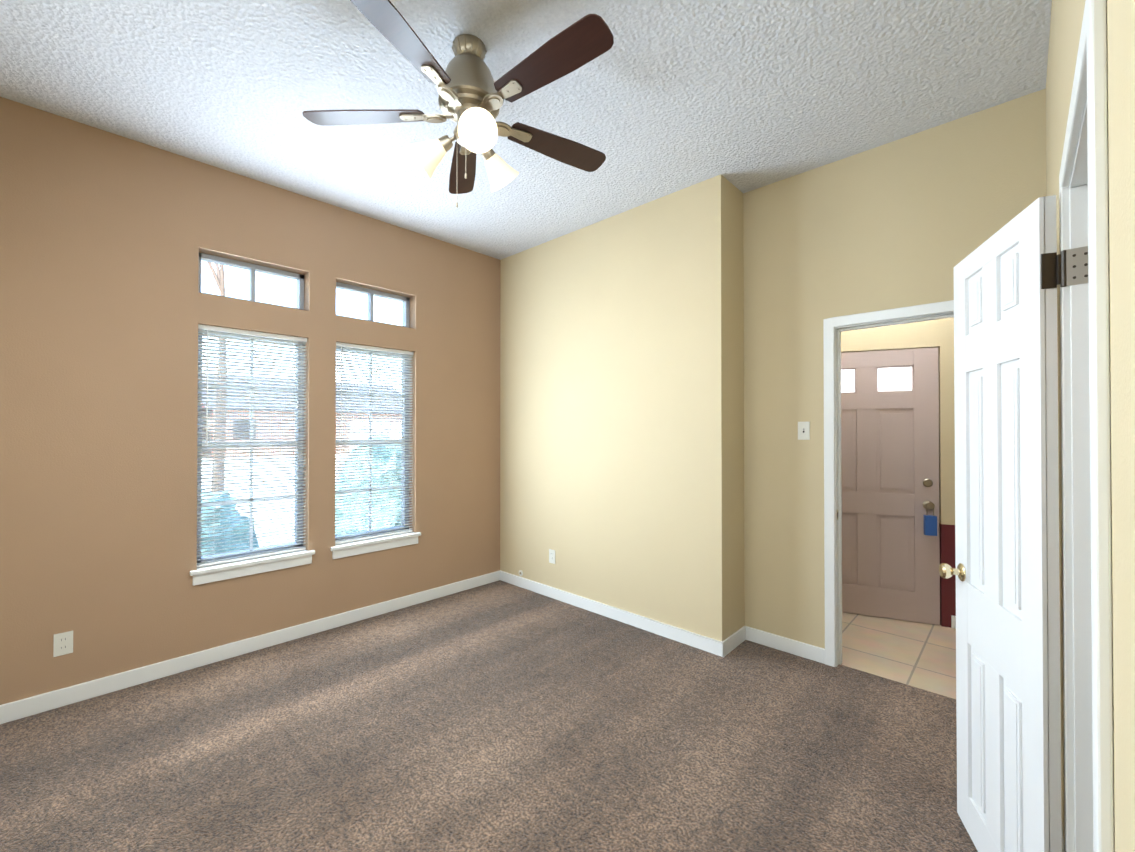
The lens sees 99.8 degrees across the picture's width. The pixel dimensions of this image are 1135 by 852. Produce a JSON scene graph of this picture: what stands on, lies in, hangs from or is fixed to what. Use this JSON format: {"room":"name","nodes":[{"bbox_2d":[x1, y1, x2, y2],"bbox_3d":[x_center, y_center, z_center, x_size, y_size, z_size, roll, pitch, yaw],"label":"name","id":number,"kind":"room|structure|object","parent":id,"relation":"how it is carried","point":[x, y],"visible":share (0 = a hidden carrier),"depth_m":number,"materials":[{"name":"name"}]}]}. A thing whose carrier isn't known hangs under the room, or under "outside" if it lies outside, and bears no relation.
{"room":"empty bedroom","nodes":[
{"label":"empty bedroom","id":0,"kind":"room"},
{"bbox_2d":[0,97,500,704],"bbox_3d":[-1.777,-0.071,3.505,0.200,3.050,4.095,0,-1,43],"label":"wall","id":1,"kind":"structure","parent":0,"point":[106,239],"depth_m":2.77,"materials":[{"name":"brown paint"}]},
{"bbox_2d":[53,631,72,656],"bbox_3d":[-2.605,1.125,2.471,0.007,0.114,0.070,0,-1,43],"label":"electrical outlet","id":2,"kind":"object","parent":1,"relation":"attached to","point":[63,644],"visible":1,"depth_m":2.47,"materials":[{"name":"white plastic"}]},
{"bbox_2d":[0,570,499,723],"bbox_3d":[-1.824,1.407,3.292,0.017,0.090,3.458,0,-1,43],"label":"baseboard","id":3,"kind":"structure","parent":1,"relation":"attached to","point":[72,694],"depth_m":2.91,"materials":[{"name":"white wood"}]},
{"bbox_2d":[197,252,303,563],"bbox_3d":[-2.114,-0.106,3.201,0.060,1.945,0.620,0,-1,43],"label":"window","id":4,"kind":"structure","parent":1,"relation":"in","point":[254,268],"depth_m":3.19,"materials":[{"name":"clear glass"}]},
{"bbox_2d":[197,324,306,566],"bbox_3d":[-2.045,0.121,3.134,0.038,1.479,0.614,0,-1,43],"label":"window blind","id":5,"kind":"object","parent":4,"relation":"attached to","point":[251,334],"visible":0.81,"depth_m":3.11,"materials":[{"name":"white plastic"}]},
{"bbox_2d":[189,550,314,585],"bbox_3d":[-2.042,0.910,3.124,0.140,0.090,0.690,0,-1,43],"label":"sill","id":6,"kind":"structure","parent":1,"relation":"attached to","point":[223,571],"depth_m":3.06,"materials":[{"name":"white wood"}]},
{"bbox_2d":[335,282,409,540],"bbox_3d":[-1.560,-0.102,3.785,0.060,1.945,0.630,0,-1,43],"label":"window","id":7,"kind":"structure","parent":1,"relation":"in","point":[370,293],"depth_m":3.81,"materials":[{"name":"clear glass"}]},
{"bbox_2d":[335,342,413,543],"bbox_3d":[-1.491,0.126,3.718,0.038,1.479,0.624,0,-1,43],"label":"window blind","id":8,"kind":"object","parent":7,"relation":"attached to","point":[372,349],"visible":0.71,"depth_m":3.71,"materials":[{"name":"white plastic"}]},
{"bbox_2d":[330,532,420,558],"bbox_3d":[-1.488,0.915,3.708,0.140,0.090,0.700,0,-1,43],"label":"sill","id":9,"kind":"structure","parent":1,"relation":"attached to","point":[347,549],"depth_m":3.64,"materials":[{"name":"white wood"}]},
{"bbox_2d":[0,580,977,851],"bbox_3d":[-0.023,1.490,1.833,4.630,0.100,3.870,0,-1,43],"label":"floor carpet","id":10,"kind":"object","parent":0,"point":[500,716],"visible":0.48,"depth_m":2.13,"materials":[{"name":"brown carpet"}]},
{"bbox_2d":[0,0,1051,259],"bbox_3d":[0.849,-1.664,2.523,5.380,0.120,6.265,0,-1,43],"label":"ceiling","id":11,"kind":"structure","parent":0,"point":[660,98],"depth_m":2.26,"materials":[{"name":"white paint"}]},
{"bbox_2d":[303,0,613,207],"bbox_3d":[-0.377,-1.268,2.011,1.324,0.681,1.353,0,-1,43],"label":"ceiling fan","id":12,"kind":"object","parent":11,"relation":"hanging from","point":[473,95],"visible":1,"depth_m":1.92,"materials":[{"name":"brown wood"}]},
{"bbox_2d":[500,174,744,641],"bbox_3d":[0.324,-0.068,3.959,2.225,3.050,0.455,0,-1,43],"label":"wall","id":13,"kind":"structure","parent":0,"point":[622,410],"depth_m":3.49,"materials":[{"name":"beige paint"}]},
{"bbox_2d":[549,549,554,563],"bbox_3d":[-0.131,1.108,4.062,0.070,0.114,0.007,0,-1,43],"label":"electrical outlet","id":14,"kind":"object","parent":13,"relation":"attached to","point":[551,556],"visible":1,"depth_m":4.06,"materials":[{"name":"white plastic"}]},
{"bbox_2d":[500,570,727,657],"bbox_3d":[0.178,1.411,3.763,2.216,0.090,0.021,0,-1,43],"label":"baseboard","id":15,"kind":"structure","parent":13,"relation":"attached to","point":[710,645],"depth_m":3.52,"materials":[{"name":"white wood"}]},
{"bbox_2d":[728,626,747,652],"bbox_3d":[1.100,1.406,3.140,0.021,0.090,0.300,0,-1,43],"label":"baseboard","id":16,"kind":"structure","parent":13,"relation":"attached to","point":[741,635],"depth_m":3.15,"materials":[{"name":"white wood"}]},
{"bbox_2d":[748,627,824,663],"bbox_3d":[1.387,1.405,3.088,0.507,0.090,0.017,0,-1,43],"label":"baseboard","id":17,"kind":"structure","parent":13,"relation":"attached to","point":[798,648],"depth_m":3.06,"materials":[{"name":"white wood"}]},
{"bbox_2d":[743,88,1046,648],"bbox_3d":[1.823,-0.077,2.771,1.585,3.050,0.115,0,-1,43],"label":"wall","id":18,"kind":"structure","parent":0,"point":[913,219],"depth_m":2.94,"materials":[{"name":"beige paint"}]},
{"bbox_2d":[798,422,809,439],"bbox_3d":[1.482,0.029,3.003,0.070,0.114,0.016,0,-1,43],"label":"light switch","id":19,"kind":"object","parent":18,"relation":"attached to","point":[803,430],"visible":1,"depth_m":3.00,"materials":[{"name":"white plastic"}]},
{"bbox_2d":[823,300,953,666],"bbox_3d":[1.952,0.394,2.645,0.934,2.106,0.149,0,-1,43],"label":"door frame","id":20,"kind":"structure","parent":18,"relation":"attached to","point":[829,324],"depth_m":2.89,"materials":[{"name":"white wood"}]},
{"bbox_2d":[841,612,955,698],"bbox_3d":[2.720,1.503,3.469,4.000,0.100,2.280,0,-1,43],"label":"floor","id":21,"kind":"structure","parent":0,"point":[918,655],"depth_m":3.08,"materials":[{"name":"beige tile"}]},
{"bbox_2d":[841,317,955,627],"bbox_3d":[2.488,-0.070,3.644,3.200,3.050,0.120,0,0,23],"label":"wall","id":22,"kind":"structure","parent":0,"point":[939,333],"depth_m":3.47,"materials":[{"name":"beige paint"}]},
{"bbox_2d":[841,347,939,624],"bbox_3d":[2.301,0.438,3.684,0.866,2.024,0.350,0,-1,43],"label":"entry door","id":23,"kind":"structure","parent":22,"relation":"in","point":[890,479],"depth_m":3.60,"materials":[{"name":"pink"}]},
{"bbox_2d":[951,615,955,628],"bbox_3d":[3.346,1.406,3.187,1.197,0.090,0.444,0,-1,43],"label":"baseboard","id":24,"kind":"structure","parent":22,"relation":"attached to","point":[953,621],"depth_m":3.42,"materials":[{"name":"white wood"}]},
{"bbox_2d":[1046,0,1134,851],"bbox_3d":[0.963,-0.093,0.796,0.115,3.050,3.935,0,-1,43],"label":"wall","id":25,"kind":"structure","parent":0,"point":[1065,25],"depth_m":0.63,"materials":[{"name":"beige paint"}]},
{"bbox_2d":[939,195,1066,851],"bbox_3d":[1.345,0.417,1.513,0.312,2.026,0.551,0,-1,43],"label":"closet door","id":26,"kind":"structure","parent":25,"relation":"in","point":[1010,276],"depth_m":1.41,"materials":[{"name":"wood"}]},
{"bbox_2d":[1061,818,1064,851],"bbox_3d":[1.793,1.395,1.752,0.013,0.090,1.388,0,-1,43],"label":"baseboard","id":27,"kind":"structure","parent":25,"relation":"attached to","point":[1063,848],"depth_m":1.56,"materials":[{"name":"white wood"}]},
{"bbox_2d":[1066,246,1088,285],"bbox_3d":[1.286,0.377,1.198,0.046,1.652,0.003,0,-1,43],"label":"hinge","id":28,"kind":"object","parent":25,"relation":"attached to","point":[1076,265],"visible":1,"depth_m":1.21,"materials":[{"name":"silver metal"}]},
{"bbox_2d":[1069,101,1092,851],"bbox_3d":[1.093,0.403,0.929,0.117,2.060,0.701,0,-1,43],"label":"door frame","id":29,"kind":"structure","parent":25,"relation":"attached to","point":[1081,542],"depth_m":1.20,"materials":[{"name":"white wood"}]},
{"bbox_2d":[1059,0,1114,851],"bbox_3d":[1.093,0.380,0.929,0.149,2.106,0.782,0,-1,43],"label":"trim","id":30,"kind":"structure","parent":25,"relation":"attached to","point":[1090,84],"depth_m":0.70,"materials":[{"name":"white wood"}]},
{"label":"outside","id":31,"kind":"structure","parent":0,"visible":0},
{"bbox_2d":[202,454,349,547],"bbox_3d":[-25.114,1.942,27.159,66.200,0.100,85.000,0,-1,43],"label":"ground","id":32,"kind":"structure","parent":31,"point":[264,528],"depth_m":13.43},
{"bbox_2d":[206,261,226,490],"bbox_3d":[-5.413,-0.936,7.055,1.482,5.343,1.238,0,-1,43],"label":"tree","id":33,"kind":"object","parent":32,"relation":"on","point":[220,278],"depth_m":7.00,"materials":[{"name":"brown plant"}]},
{"bbox_2d":[201,490,258,556],"bbox_3d":[-4.039,1.212,4.006,1.668,1.541,2.392,0,-1,43],"label":"hedge","id":34,"kind":"object","parent":32,"relation":"on","point":[224,533],"depth_m":4.26,"materials":[{"name":"green plant"}]},
{"bbox_2d":[202,375,400,458],"bbox_3d":[-19.757,-0.714,35.881,10.800,5.350,13.800,0,-1,43],"label":"house","id":35,"kind":"structure","parent":32,"relation":"on","point":[293,415],"depth_m":30.74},
{"bbox_2d":[335,433,400,534],"bbox_3d":[-1.638,1.054,6.040,1.916,1.967,2.856,0,-1,43],"label":"hedge","id":36,"kind":"object","parent":32,"relation":"on","point":[384,524],"depth_m":5.01,"materials":[{"name":"green plant"}]}
]}

